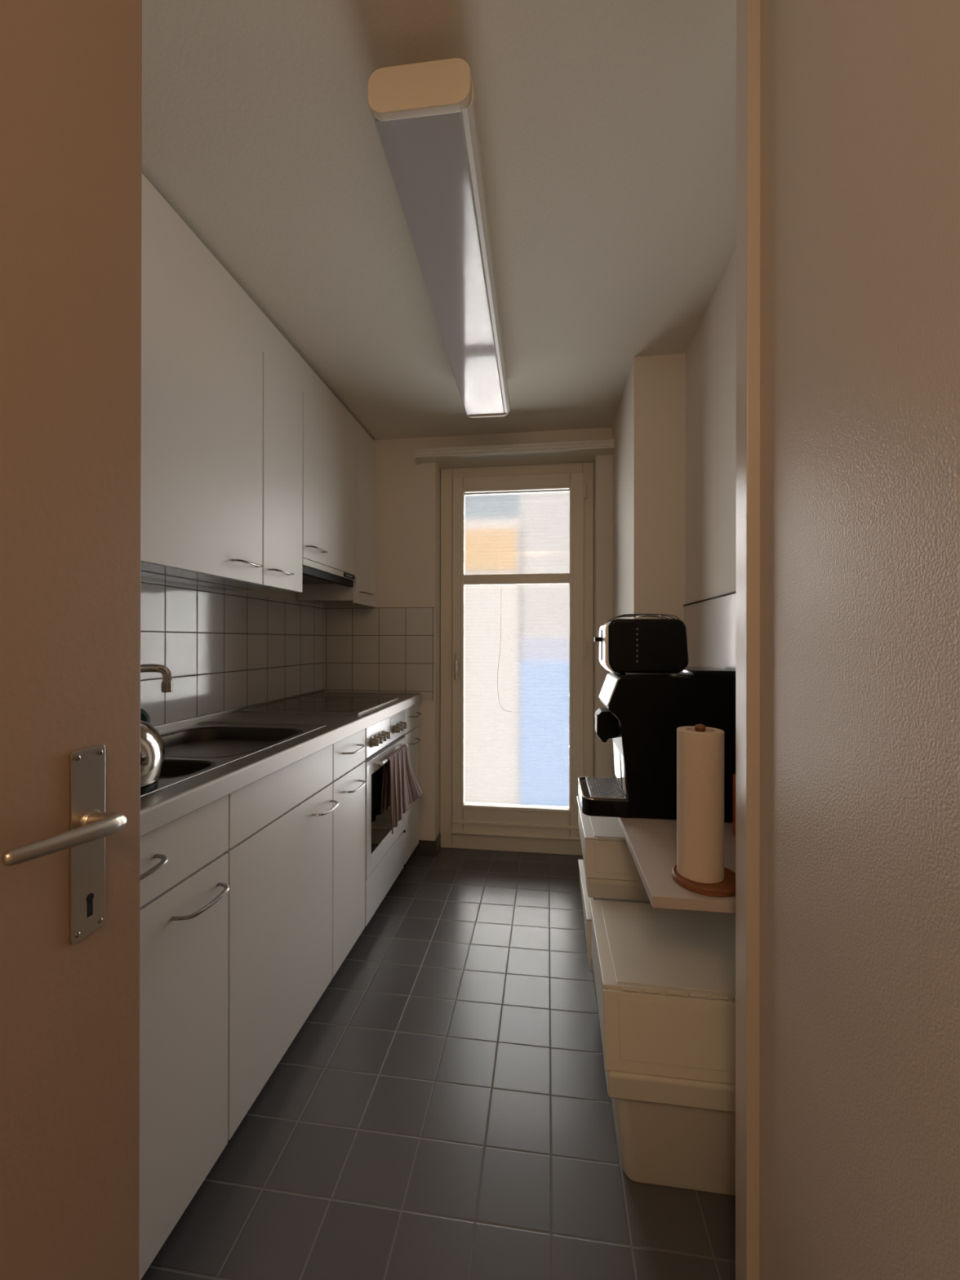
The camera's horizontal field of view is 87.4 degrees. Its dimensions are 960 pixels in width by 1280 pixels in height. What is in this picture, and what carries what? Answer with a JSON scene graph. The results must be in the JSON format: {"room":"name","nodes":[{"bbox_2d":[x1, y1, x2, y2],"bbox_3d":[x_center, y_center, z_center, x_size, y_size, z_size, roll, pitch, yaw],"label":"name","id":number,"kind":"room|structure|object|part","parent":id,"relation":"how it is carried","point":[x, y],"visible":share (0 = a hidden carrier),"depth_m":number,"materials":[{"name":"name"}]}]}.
{"room":"kitchen","nodes":[
{"label":"kitchen","id":0,"kind":"room"},
{"bbox_2d":[142,576,318,604],"bbox_3d":[-1.258,0.031,0.644,0.115,2.320,5.100,0,0,8],"label":"wall","id":1,"kind":"structure","parent":0,"point":[278,593],"depth_m":2.38,"materials":[{"name":"beige paint"}]},
{"bbox_2d":[140,227,264,584],"bbox_3d":[-0.907,-0.583,1.448,0.351,0.790,0.547,0,0,8],"label":"upper cabinet","id":2,"kind":"object","parent":1,"relation":"attached to","point":[202,374],"visible":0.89,"depth_m":1.39,"materials":[{"name":"white laminate"}]},
{"bbox_3d":[-0.731,-0.242,1.598,0.041,0.011,0.142,0,0,8],"label":"handle","id":3,"kind":"part","parent":2,"relation":"part of","materials":[{"name":"silver metal"}]},
{"bbox_2d":[141,173,376,466],"bbox_3d":[-0.854,-1.044,2.014,0.317,0.132,1.682,0,0,8],"label":"wall","id":4,"kind":"structure","parent":2,"relation":"on","point":[159,220],"depth_m":1.56,"materials":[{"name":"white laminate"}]},
{"bbox_2d":[140,576,323,726],"bbox_3d":[-1.047,0.067,1.761,0.006,0.532,2.230,0,0,8],"label":"tile backsplash","id":5,"kind":"structure","parent":1,"relation":"attached to","point":[222,650],"depth_m":1.97,"materials":[{"name":"white tile"}]},
{"bbox_2d":[179,352,302,592],"bbox_3d":[-0.852,-0.583,1.858,0.351,0.790,0.279,0,0,8],"label":"upper cabinet","id":6,"kind":"object","parent":1,"relation":"attached to","point":[282,399],"visible":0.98,"depth_m":1.82,"materials":[{"name":"white laminate"}]},
{"bbox_3d":[-0.725,-0.583,1.841,0.019,0.790,0.274,0,0,8],"label":"door","id":7,"kind":"part","parent":6,"relation":"part of","materials":[{"name":"white laminate"}]},
{"bbox_3d":[-0.704,-0.242,1.799,0.041,0.011,0.137,0,0,8],"label":"handle","id":8,"kind":"part","parent":6,"relation":"part of","materials":[{"name":"silver metal"}]},
{"bbox_2d":[302,557,355,586],"bbox_3d":[-0.814,-0.302,2.274,0.315,0.070,0.545,0,0,8],"label":"extractor hood","id":9,"kind":"object","parent":1,"relation":"attached to","point":[313,572],"visible":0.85,"depth_m":2.26,"materials":[{"name":"grey metal"}]},
{"bbox_3d":[-0.636,-0.311,2.446,0.002,0.021,0.135,0,0,8],"label":"switch panel","id":10,"kind":"part","parent":9,"relation":"part of","materials":[{"name":"black plastic"}]},
{"bbox_2d":[302,392,355,575],"bbox_3d":[-0.796,-0.652,2.272,0.351,0.651,0.554,0,0,8],"label":"upper cabinet","id":11,"kind":"object","parent":1,"relation":"attached to","point":[329,456],"visible":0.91,"depth_m":2.21,"materials":[{"name":"white laminate"}]},
{"bbox_3d":[-0.666,-0.373,2.077,0.041,0.011,0.147,0,0,8],"label":"handle","id":12,"kind":"part","parent":11,"relation":"part of","materials":[{"name":"silver metal"}]},
{"bbox_2d":[297,446,376,606],"bbox_3d":[-0.740,-0.582,2.695,0.351,0.790,0.297,0,0,8],"label":"upper cabinet","id":13,"kind":"object","parent":1,"relation":"attached to","point":[362,592],"visible":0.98,"depth_m":2.62,"materials":[{"name":"white laminate"}]},
{"bbox_3d":[-0.613,-0.581,2.678,0.019,0.790,0.292,0,0,8],"label":"door","id":14,"kind":"part","parent":13,"relation":"part of","materials":[{"name":"white laminate"}]},
{"bbox_2d":[141,847,735,1279],"bbox_3d":[-0.138,1.222,0.407,2.400,0.060,4.930,0,0,8],"label":"floor","id":15,"kind":"structure","parent":0,"point":[443,1109],"depth_m":1.22,"materials":[{"name":"grey tile"}]},
{"bbox_2d":[138,795,229,1279],"bbox_3d":[-0.854,0.733,0.886,0.593,0.781,0.546,0,0,8],"label":"base cabinet","id":16,"kind":"object","parent":15,"relation":"on","point":[184,886],"visible":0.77,"depth_m":0.98,"materials":[{"name":"white"}]},
{"bbox_3d":[-0.580,0.394,0.846,0.041,0.011,0.142,0,0,8],"label":"handle","id":17,"kind":"part","parent":16,"relation":"part of","materials":[{"name":"silver metal"}]},
{"bbox_3d":[-0.607,0.406,0.853,0.019,0.126,0.543,0,0,8],"label":"drawer","id":18,"kind":"part","parent":16,"relation":"part of","materials":[{"name":"white laminate"}]},
{"bbox_3d":[-0.557,0.531,1.018,0.041,0.011,0.146,0,0,8],"label":"handle","id":19,"kind":"part","parent":16,"relation":"part of","materials":[{"name":"silver metal"}]},
{"bbox_2d":[224,744,338,1140],"bbox_3d":[-0.781,0.733,1.430,0.593,0.781,0.548,0,0,8],"label":"base cabinet","id":20,"kind":"object","parent":15,"relation":"on","point":[280,850],"visible":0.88,"depth_m":1.31,"materials":[{"name":"white laminate"}]},
{"bbox_3d":[-0.534,0.406,1.397,0.019,0.126,0.545,0,0,8],"label":"panel","id":21,"kind":"part","parent":20,"relation":"part of","materials":[{"name":"white laminate"}]},
{"bbox_2d":[140,689,422,836],"bbox_3d":[-0.757,0.370,1.721,0.581,0.177,2.228,0,0,8],"label":"countertop","id":22,"kind":"structure","parent":20,"relation":"on","point":[209,757],"depth_m":1.52,"materials":[{"name":"silver metal"}]},
{"bbox_2d":[140,707,164,795],"bbox_3d":[-0.743,0.194,0.965,0.247,0.204,0.221,0,0,27],"label":"kettle","id":23,"kind":"object","parent":22,"relation":"on","point":[152,745],"visible":0.18,"depth_m":0.96,"materials":[{"name":"silver metal"}]},
{"bbox_3d":[-0.732,0.138,0.959,0.022,0.092,0.183,0,0,35],"label":"handle","id":24,"kind":"part","parent":23,"relation":"part of","materials":[{"name":"black plastic"}]},
{"bbox_2d":[140,663,173,692],"bbox_3d":[-0.946,0.179,1.277,0.280,0.234,0.090,0,0,-33],"label":"kitchen faucet","id":25,"kind":"object","parent":22,"relation":"on","point":[166,684],"visible":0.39,"depth_m":1.31,"materials":[{"name":"silver metal"}]},
{"bbox_3d":[-0.922,0.129,1.284,0.233,0.133,0.023,0,0,-19],"label":"spout","id":26,"kind":"part","parent":25,"relation":"part of","materials":[{"name":"silver metal"}]},
{"bbox_2d":[160,759,215,778],"bbox_3d":[-0.790,0.359,1.167,0.319,0.126,0.165,0,0,8],"label":"sink","id":27,"kind":"object","parent":22,"relation":"in","point":[172,768],"depth_m":1.24,"materials":[{"name":"silver metal"}]},
{"bbox_2d":[160,726,302,757],"bbox_3d":[-0.795,0.377,1.495,0.416,0.161,0.428,0,0,8],"label":"sink","id":28,"kind":"object","parent":22,"relation":"in","point":[192,741],"depth_m":1.64,"materials":[{"name":"silver metal"}]},
{"bbox_2d":[240,695,399,715],"bbox_3d":[-0.687,0.291,2.276,0.494,0.006,0.556,0,0,8],"label":"cooktop","id":29,"kind":"object","parent":22,"relation":"in","point":[346,705],"visible":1,"depth_m":2.21,"materials":[{"name":"black glass"}]},
{"bbox_3d":[-0.481,0.531,1.584,0.041,0.011,0.142,0,0,8],"label":"handle","id":30,"kind":"part","parent":20,"relation":"part of","materials":[{"name":"silver metal"}]},
{"bbox_2d":[329,728,365,977],"bbox_3d":[-0.725,0.732,1.851,0.593,0.784,0.298,0,0,8],"label":"base cabinet","id":31,"kind":"object","parent":15,"relation":"on","point":[348,782],"visible":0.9,"depth_m":1.79,"materials":[{"name":"white laminate"}]},
{"bbox_3d":[-0.477,0.407,1.819,0.019,0.126,0.295,0,0,8],"label":"drawer","id":32,"kind":"part","parent":31,"relation":"part of","materials":[{"name":"white laminate"}]},
{"bbox_3d":[-0.451,0.396,1.813,0.041,0.011,0.154,0,0,8],"label":"handle","id":33,"kind":"part","parent":31,"relation":"part of","materials":[{"name":"silver metal"}]},
{"bbox_3d":[-0.450,0.532,1.818,0.041,0.011,0.155,0,0,8],"label":"handle","id":34,"kind":"part","parent":31,"relation":"part of","materials":[{"name":"silver metal"}]},
{"bbox_2d":[364,709,408,926],"bbox_3d":[-0.661,0.733,2.272,0.588,0.784,0.546,0,0,8],"label":"oven","id":35,"kind":"object","parent":15,"relation":"on","point":[384,851],"visible":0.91,"depth_m":2.12,"materials":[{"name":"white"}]},
{"bbox_3d":[-0.422,0.411,2.020,0.030,0.042,0.042,0,0,8],"label":"knob","id":36,"kind":"part","parent":35,"relation":"part of","materials":[{"name":"brown"}]},
{"bbox_3d":[-0.415,0.411,2.070,0.030,0.042,0.042,0,0,8],"label":"knob","id":37,"kind":"part","parent":35,"relation":"part of","materials":[{"name":"brown"}]},
{"bbox_3d":[-0.408,0.411,2.119,0.030,0.042,0.042,0,0,8],"label":"knob","id":38,"kind":"part","parent":35,"relation":"part of","materials":[{"name":"brown"}]},
{"bbox_3d":[-0.421,1.036,2.239,0.022,0.177,0.541,0,0,8],"label":"warming drawer","id":39,"kind":"part","parent":35,"relation":"part of","materials":[{"name":"white metal"}]},
{"bbox_3d":[-0.421,0.711,2.239,0.026,0.458,0.541,0,0,8],"label":"door","id":40,"kind":"part","parent":35,"relation":"part of","materials":[{"name":"white metal"}]},
{"bbox_3d":[-0.420,0.405,2.240,0.022,0.122,0.541,0,0,8],"label":"control panel","id":41,"kind":"part","parent":35,"relation":"part of","materials":[{"name":"white metal"}]},
{"bbox_3d":[-0.417,0.704,2.239,0.013,0.331,0.446,0,0,8],"label":"door glass","id":42,"kind":"part","parent":35,"relation":"part of","materials":[{"name":"black glass"}]},
{"bbox_3d":[-0.402,0.411,2.169,0.030,0.042,0.042,0,0,8],"label":"knob","id":43,"kind":"part","parent":35,"relation":"part of","materials":[{"name":"brown"}]},
{"bbox_3d":[-0.390,0.504,2.236,0.043,0.014,0.376,0,0,8],"label":"handle","id":44,"kind":"part","parent":35,"relation":"part of","materials":[{"name":"silver metal"}]},
{"bbox_3d":[-0.383,0.412,2.312,0.030,0.042,0.042,0,0,8],"label":"knob","id":45,"kind":"part","parent":35,"relation":"part of","materials":[{"name":"brown"}]},
{"bbox_3d":[-0.375,0.412,2.367,0.030,0.042,0.042,0,0,8],"label":"knob","id":46,"kind":"part","parent":35,"relation":"part of","materials":[{"name":"brown"}]},
{"bbox_2d":[381,744,423,834],"bbox_3d":[-0.360,0.652,2.297,0.076,0.316,0.415,0,0,12],"label":"dish towel","id":47,"kind":"object","parent":35,"relation":"hanging from","point":[401,787],"visible":1,"depth_m":2.22,"materials":[{"name":"fabric"}]},
{"bbox_3d":[-0.368,0.412,2.421,0.030,0.042,0.042,0,0,8],"label":"knob","id":48,"kind":"part","parent":35,"relation":"part of","materials":[{"name":"brown"}]},
{"bbox_2d":[400,702,422,863],"bbox_3d":[-0.613,0.734,2.684,0.593,0.784,0.279,0,0,8],"label":"base cabinet","id":49,"kind":"object","parent":15,"relation":"on","point":[411,713],"visible":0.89,"depth_m":2.65,"materials":[{"name":"white"}]},
{"bbox_3d":[-0.366,0.801,2.651,0.019,0.648,0.276,0,0,8],"label":"door","id":50,"kind":"part","parent":49,"relation":"part of","materials":[{"name":"white laminate"}]},
{"bbox_3d":[-0.366,0.408,2.652,0.019,0.126,0.276,0,0,8],"label":"drawer","id":51,"kind":"part","parent":49,"relation":"part of","materials":[{"name":"white laminate"}]},
{"bbox_3d":[-0.341,0.533,2.632,0.041,0.011,0.157,0,0,8],"label":"handle","id":52,"kind":"part","parent":49,"relation":"part of","materials":[{"name":"silver metal"}]},
{"bbox_3d":[-0.338,0.397,2.655,0.041,0.011,0.152,0,0,8],"label":"handle","id":53,"kind":"part","parent":49,"relation":"part of","materials":[{"name":"silver metal"}]},
{"bbox_2d":[577,859,593,972],"bbox_3d":[0.552,1.034,1.744,0.387,0.320,0.488,0,0,8],"label":"storage bin","id":54,"kind":"object","parent":15,"relation":"on","point":[585,899],"visible":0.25,"depth_m":1.66,"materials":[{"name":"beige plastic"}]},
{"bbox_3d":[0.555,0.882,1.765,0.387,0.015,0.447,0,0,8],"label":"lid","id":55,"kind":"part","parent":54,"relation":"part of","materials":[{"name":"beige plastic"}]},
{"bbox_2d":[577,795,650,903],"bbox_3d":[0.546,0.746,1.741,0.387,0.254,0.489,0,0,8],"label":"storage bin","id":56,"kind":"object","parent":54,"relation":"on","point":[611,870],"visible":0.38,"depth_m":1.53,"materials":[{"name":"beige plastic"}]},
{"bbox_3d":[0.549,0.627,1.765,0.387,0.015,0.440,0,0,8],"label":"lid","id":57,"kind":"part","parent":56,"relation":"part of","materials":[{"name":"beige plastic"}]},
{"bbox_2d":[589,899,735,1195],"bbox_3d":[0.478,0.969,1.217,0.386,0.450,0.412,0,0,8],"label":"storage bin","id":58,"kind":"object","parent":15,"relation":"on","point":[664,979],"visible":0.71,"depth_m":1.06,"materials":[{"name":"beige plastic"}]},
{"bbox_3d":[0.481,0.751,1.238,0.386,0.015,0.372,0,0,8],"label":"lid","id":59,"kind":"part","parent":58,"relation":"part of","materials":[{"name":"beige plastic"}]},
{"bbox_2d":[142,0,736,439],"bbox_3d":[-0.124,-1.177,0.494,2.400,0.100,5.100,0,0,8],"label":"ceiling","id":60,"kind":"structure","parent":0,"point":[606,128],"depth_m":1.22,"materials":[{"name":"beige paint"}]},
{"bbox_2d":[368,57,510,417],"bbox_3d":[-0.039,-1.062,1.598,0.202,0.126,1.317,0,0,7],"label":"ceiling lamp","id":61,"kind":"object","parent":60,"relation":"attached to","point":[424,113],"visible":1,"depth_m":1.16,"materials":[{"name":"white plastic"}]},
{"bbox_2d":[323,427,612,840],"bbox_3d":[0.050,0.036,2.875,1.885,2.320,0.270,0,0,8],"label":"wall","id":62,"kind":"structure","parent":0,"point":[408,536],"depth_m":2.79,"materials":[{"name":"beige paint"}]},
{"bbox_2d":[322,607,434,700],"bbox_3d":[-0.576,0.076,2.820,0.647,0.517,0.006,0,0,8],"label":"tile backsplash","id":63,"kind":"structure","parent":62,"relation":"attached to","point":[384,650],"depth_m":2.81,"materials":[{"name":"white tile"}]},
{"bbox_2d":[410,833,440,856],"bbox_3d":[-0.325,1.153,2.840,0.183,0.085,0.120,0,0,8],"label":"baseboard","id":64,"kind":"structure","parent":62,"relation":"attached to","point":[424,847],"depth_m":2.78,"materials":[{"name":"grey tile"}]},
{"bbox_2d":[413,439,614,464],"bbox_3d":[0.173,-1.000,2.673,1.048,0.052,0.102,0,0,8],"label":"rail","id":65,"kind":"object","parent":62,"relation":"attached to","point":[601,446],"visible":1,"depth_m":2.65,"materials":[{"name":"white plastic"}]},
{"bbox_2d":[440,462,593,855],"bbox_3d":[0.205,0.104,2.876,0.865,2.185,0.214,0,0,8],"label":"door","id":66,"kind":"structure","parent":62,"relation":"in","point":[478,826],"depth_m":2.83,"materials":[{"name":"beige paint"}]},
{"bbox_3d":[-0.136,0.146,2.839,0.020,0.150,0.050,0,0,8],"label":"handle","id":67,"kind":"part","parent":66,"relation":"part of","materials":[{"name":"silver metal"}]},
{"bbox_2d":[464,489,569,807],"bbox_3d":[0.209,0.051,2.874,0.622,1.834,0.026,0,0,8],"label":"window pane","id":68,"kind":"object","parent":66,"relation":"in","point":[517,636],"visible":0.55,"depth_m":2.87,"materials":[{"name":"glass"}]},
{"bbox_3d":[0.144,0.054,2.872,0.089,0.716,0.002,0,0,8],"label":"cord","id":69,"kind":"part","parent":68,"relation":"part of","materials":[{"name":"white plastic"}]},
{"bbox_3d":[0.210,-0.852,2.875,0.622,0.027,0.026,0,0,8],"label":"head rail","id":70,"kind":"part","parent":68,"relation":"part of","materials":[{"name":"white plastic"}]},
{"bbox_2d":[612,353,685,778],"bbox_3d":[0.751,0.036,2.310,0.195,2.320,0.665,0,0,8],"label":"wall column","id":71,"kind":"structure","parent":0,"point":[649,427],"depth_m":1.99,"materials":[{"name":"beige paint"}]},
{"bbox_2d":[684,248,736,604],"bbox_3d":[0.833,0.035,1.716,0.125,2.320,1.820,0,0,8],"label":"wall","id":72,"kind":"structure","parent":0,"point":[710,477],"depth_m":1.65,"materials":[{"name":"beige paint"}]},
{"bbox_2d":[617,817,735,913],"bbox_3d":[0.545,0.543,1.329,0.329,0.100,0.782,0,0,8],"label":"wall shelf","id":73,"kind":"object","parent":72,"relation":"attached to","point":[651,842],"visible":0.2,"depth_m":1.11,"materials":[{"name":"beige"}]},
{"bbox_2d":[577,666,735,821],"bbox_3d":[0.508,0.288,1.492,0.417,0.410,0.240,0,0,8],"label":"coffee machine","id":74,"kind":"object","parent":73,"relation":"on","point":[643,713],"visible":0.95,"depth_m":1.38,"materials":[{"name":"black plastic"}]},
{"bbox_3d":[0.344,0.251,1.475,0.005,0.063,0.007,0,0,8],"label":"spout trim","id":75,"kind":"part","parent":74,"relation":"part of","materials":[{"name":"silver metal"}]},
{"bbox_2d":[577,776,631,817],"bbox_3d":[0.375,0.467,1.510,0.148,0.051,0.238,0,0,8],"label":"drip tray","id":76,"kind":"object","parent":74,"relation":"on","point":[597,796],"depth_m":1.41,"materials":[{"name":"grey"}]},
{"bbox_3d":[0.379,0.255,1.509,0.059,0.091,0.080,0,0,8],"label":"spout","id":77,"kind":"part","parent":74,"relation":"part of","materials":[{"name":"black plastic"}]},
{"bbox_3d":[0.372,0.215,1.392,0.037,0.050,0.003,0,0,8],"label":"trim","id":78,"kind":"part","parent":74,"relation":"part of","materials":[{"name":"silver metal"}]},
{"bbox_3d":[0.415,0.330,1.504,0.015,0.200,0.216,0,0,8],"label":"panel","id":79,"kind":"part","parent":74,"relation":"part of","materials":[{"name":"silver metal"}]},
{"bbox_2d":[593,613,688,675],"bbox_3d":[0.461,0.013,1.473,0.246,0.173,0.177,0,0,8],"label":"toaster","id":80,"kind":"object","parent":74,"relation":"on","point":[639,646],"visible":1,"depth_m":1.39,"materials":[{"name":"black plastic"}]},
{"bbox_3d":[0.350,0.015,1.488,0.022,0.090,0.044,0,0,8],"label":"lever","id":81,"kind":"part","parent":80,"relation":"part of","materials":[{"name":"black plastic"}]},
{"bbox_3d":[0.374,0.024,1.485,0.027,0.138,0.164,0,0,8],"label":"panel","id":82,"kind":"part","parent":80,"relation":"part of","materials":[{"name":"silver metal"}]},
{"bbox_3d":[0.651,0.092,1.465,0.115,0.019,0.216,0,0,8],"label":"bean lid","id":83,"kind":"part","parent":74,"relation":"part of","materials":[{"name":"black plastic"}]},
{"bbox_2d":[671,724,735,897],"bbox_3d":[0.462,0.332,1.024,0.132,0.320,0.132,0,0,8],"label":"holder","id":84,"kind":"object","parent":73,"relation":"on","point":[726,887],"visible":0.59,"depth_m":0.98,"materials":[{"name":"red wood"}]},
{"bbox_2d":[676,725,724,884],"bbox_3d":[0.450,0.331,1.027,0.089,0.294,0.089,0,0,8],"label":"paper towel roll","id":85,"kind":"object","parent":84,"relation":"in","point":[700,755],"visible":0.97,"depth_m":0.99,"materials":[{"name":"beige paper"}]},
{"bbox_2d":[733,773,735,835],"bbox_3d":[0.664,0.415,1.221,0.061,0.155,0.105,0,0,8],"label":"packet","id":86,"kind":"object","parent":73,"relation":"on","point":[734,775],"visible":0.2,"depth_m":1.26,"materials":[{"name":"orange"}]},
{"bbox_2d":[683,591,735,605],"bbox_3d":[0.725,-0.136,1.405,0.008,0.004,1.135,0,0,8],"label":"trim","id":87,"kind":"structure","parent":72,"relation":"attached to","point":[731,593],"depth_m":1.64,"materials":[{"name":"black"}]},
{"bbox_2d":[684,593,735,915],"bbox_3d":[0.725,0.481,1.405,0.005,1.228,1.135,0,0,8],"label":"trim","id":88,"kind":"structure","parent":72,"relation":"attached to","point":[710,624],"depth_m":1.63,"materials":[{"name":"grey"}]},
{"bbox_2d":[759,0,959,1279],"bbox_3d":[0.419,0.032,-0.650,0.317,2.320,2.980,0,0,8],"label":"wall","id":89,"kind":"structure","parent":0,"point":[860,974],"depth_m":0.56,"materials":[{"name":"beige paint"}]},
{"bbox_2d":[735,0,759,1279],"bbox_3d":[0.542,0.034,0.832,0.207,2.320,0.050,0,0,8],"label":"trim","id":90,"kind":"structure","parent":89,"relation":"attached to","point":[748,11],"depth_m":0.82,"materials":[{"name":"beige paint"}]},
{"bbox_3d":[-0.505,0.031,-0.259,1.618,2.320,0.110,0,0,8],"label":"wall","id":91,"kind":"structure","parent":0,"visible":0},
{"bbox_2d":[0,0,142,1279],"bbox_3d":[-0.470,0.173,0.215,0.095,2.022,0.828,0,0,8],"label":"door","id":92,"kind":"structure","parent":91,"relation":"in","point":[71,70],"depth_m":0.53,"materials":[{"name":"beige paint"}]},
{"bbox_3d":[-0.412,0.196,0.494,0.054,0.032,0.137,0,0,8],"label":"lever handle","id":93,"kind":"part","parent":92,"relation":"part of","materials":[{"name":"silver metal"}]},
{"bbox_3d":[-0.431,0.222,0.552,0.003,0.205,0.042,0,0,8],"label":"handle plate","id":94,"kind":"part","parent":92,"relation":"part of","materials":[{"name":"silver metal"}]}
]}

